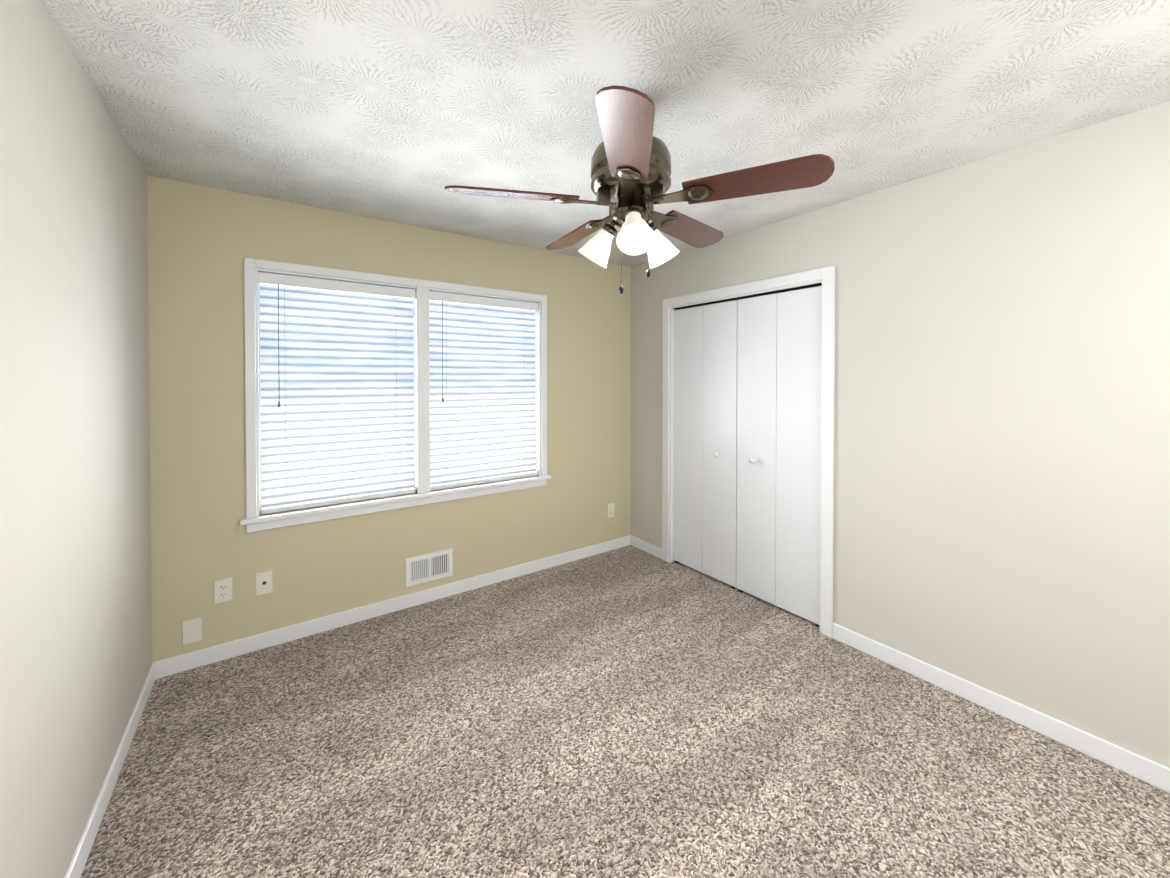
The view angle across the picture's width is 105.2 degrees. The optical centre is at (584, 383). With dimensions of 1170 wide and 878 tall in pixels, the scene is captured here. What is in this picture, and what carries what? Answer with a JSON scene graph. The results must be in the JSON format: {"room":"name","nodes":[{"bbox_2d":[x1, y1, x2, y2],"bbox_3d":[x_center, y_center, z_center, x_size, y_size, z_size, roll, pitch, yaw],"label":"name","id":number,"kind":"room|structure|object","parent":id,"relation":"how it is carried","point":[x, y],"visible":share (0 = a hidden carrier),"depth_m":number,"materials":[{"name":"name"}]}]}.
{"room":"empty bedroom","nodes":[
{"label":"empty bedroom","id":0,"kind":"room"},
{"bbox_2d":[0,0,151,877],"bbox_3d":[-1.052,0.236,0.567,0.120,2.440,4.180,0,1,-35],"label":"wall","id":1,"kind":"structure","parent":0,"point":[75,598],"depth_m":1.26,"materials":[{"name":"paint"}]},
{"bbox_2d":[64,660,159,877],"bbox_3d":[-0.979,1.413,0.596,0.017,0.085,3.880,0,1,-35],"label":"baseboard","id":2,"kind":"structure","parent":1,"relation":"attached to","point":[76,866],"depth_m":1.55,"materials":[{"name":"white wood"}]},
{"bbox_2d":[147,175,630,661],"bbox_3d":[-0.854,0.206,3.155,3.190,2.440,0.180,0,1,-35],"label":"wall","id":3,"kind":"structure","parent":0,"point":[203,242],"depth_m":2.56,"materials":[{"name":"paint"}]},
{"bbox_2d":[183,617,201,644],"bbox_3d":[-1.982,1.246,2.256,0.072,0.116,0.008,0,1,-35],"label":"blank wall plate","id":4,"kind":"object","parent":3,"relation":"attached to","point":[192,630],"visible":1,"depth_m":2.25,"materials":[{"name":"white plastic"}]},
{"bbox_2d":[214,578,231,603],"bbox_3d":[-1.880,1.076,2.325,0.072,0.116,0.010,0,1,-35],"label":"electrical outlet","id":5,"kind":"object","parent":3,"relation":"attached to","point":[222,590],"visible":1,"depth_m":2.32,"materials":[{"name":"white plastic"}]},
{"bbox_2d":[256,571,272,594],"bbox_3d":[-1.737,1.079,2.422,0.072,0.116,0.015,0,1,-35],"label":"outlet plate","id":6,"kind":"object","parent":3,"relation":"attached to","point":[264,584],"visible":1,"depth_m":2.42,"materials":[{"name":"white plastic"}]},
{"bbox_2d":[240,258,550,532],"bbox_3d":[-1.092,0.056,2.961,1.890,1.455,0.220,0,1,-35],"label":"window unit","id":7,"kind":"structure","parent":3,"relation":"in","point":[537,390],"depth_m":2.86,"materials":[{"name":"white plastic"}]},
{"bbox_2d":[258,272,415,514],"bbox_3d":[-1.442,0.051,2.674,0.820,1.317,0.068,0,1,-35],"label":"window blind","id":8,"kind":"object","parent":7,"relation":"attached to","point":[324,343],"visible":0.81,"depth_m":2.65,"materials":[{"name":"white plastic"}]},
{"bbox_2d":[429,291,537,490],"bbox_3d":[-0.704,0.045,3.195,0.820,1.317,0.068,0,1,-35],"label":"window blind","id":9,"kind":"object","parent":7,"relation":"attached to","point":[485,346],"visible":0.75,"depth_m":3.18,"materials":[{"name":"white plastic"}]},
{"bbox_2d":[160,535,631,677],"bbox_3d":[-0.834,1.384,3.063,3.040,0.085,0.017,0,1,-35],"label":"baseboard","id":10,"kind":"structure","parent":3,"relation":"attached to","point":[198,658],"depth_m":2.70,"materials":[{"name":"white wood"}]},
{"bbox_2d":[406,548,452,586],"bbox_3d":[-1.019,1.203,2.935,0.300,0.180,0.008,0,1,-35],"label":"air vent","id":11,"kind":"object","parent":3,"relation":"in","point":[429,567],"visible":1,"depth_m":2.93,"materials":[{"name":"white metal"}]},
{"bbox_2d":[607,503,613,517],"bbox_3d":[0.222,1.078,3.809,0.072,0.116,0.010,0,1,-35],"label":"electrical outlet","id":12,"kind":"object","parent":3,"relation":"attached to","point":[610,510],"visible":1,"depth_m":3.80,"materials":[{"name":"white plastic"}]},
{"bbox_2d":[42,0,1169,266],"bbox_3d":[0.536,-1.037,1.674,4.010,0.080,4.180,0,1,-35],"label":"ceiling","id":13,"kind":"structure","parent":0,"point":[406,112],"depth_m":1.51,"materials":[{"name":"white paint"}]},
{"bbox_2d":[444,85,834,293],"bbox_3d":[0.162,-0.657,1.679,1.247,0.680,1.230,0,1,-35],"label":"ceiling fan","id":14,"kind":"object","parent":13,"relation":"hanging from","point":[631,172],"visible":1,"depth_m":1.52,"materials":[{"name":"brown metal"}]},
{"bbox_2d":[80,545,1169,877],"bbox_3d":[0.536,1.473,1.703,4.010,0.060,4.180,0,1,-35],"label":"floor","id":15,"kind":"structure","parent":0,"point":[628,711],"depth_m":1.71,"materials":[{"name":"carpet"}]},
{"bbox_2d":[631,101,1169,767],"bbox_3d":[1.605,0.215,2.333,0.120,2.440,4.000,0,1,-35],"label":"wall","id":16,"kind":"structure","parent":0,"point":[1003,423],"depth_m":1.93,"materials":[{"name":"paint"}]},
{"bbox_2d":[632,536,661,558],"bbox_3d":[0.526,1.376,3.760,0.013,0.085,0.365,0,1,-35],"label":"baseboard","id":17,"kind":"structure","parent":16,"relation":"attached to","point":[656,551],"depth_m":3.75,"materials":[{"name":"white wood"}]},
{"bbox_2d":[674,299,737,588],"bbox_3d":[0.868,0.418,3.313,0.077,2.012,0.581,0,1,-35],"label":"bifold closet door","id":18,"kind":"structure","parent":16,"relation":"in","point":[705,439],"depth_m":3.29,"materials":[{"name":"white wood"}]},
{"bbox_2d":[674,283,821,308],"bbox_3d":[1.055,-0.589,3.074,0.045,0.004,1.174,0,1,-35],"label":"track rail","id":19,"kind":"object","parent":16,"relation":"attached to","point":[800,287],"visible":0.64,"depth_m":2.96,"materials":[{"name":"black"}]},
{"bbox_2d":[662,266,834,637],"bbox_3d":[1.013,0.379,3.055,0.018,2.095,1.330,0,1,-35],"label":"trim","id":20,"kind":"structure","parent":16,"relation":"attached to","point":[826,275],"depth_m":2.55,"materials":[{"name":"white wood"}]},
{"bbox_2d":[736,285,821,627],"bbox_3d":[1.207,0.424,2.833,0.077,2.012,0.581,0,1,-35],"label":"bifold closet door","id":21,"kind":"structure","parent":16,"relation":"in","point":[778,433],"depth_m":2.81,"materials":[{"name":"white wood"}]},
{"bbox_2d":[832,623,1169,792],"bbox_3d":[2.006,1.401,1.660,0.017,0.085,2.115,0,1,-35],"label":"baseboard","id":22,"kind":"structure","parent":16,"relation":"attached to","point":[1144,769],"depth_m":1.89,"materials":[{"name":"white wood"}]}
]}

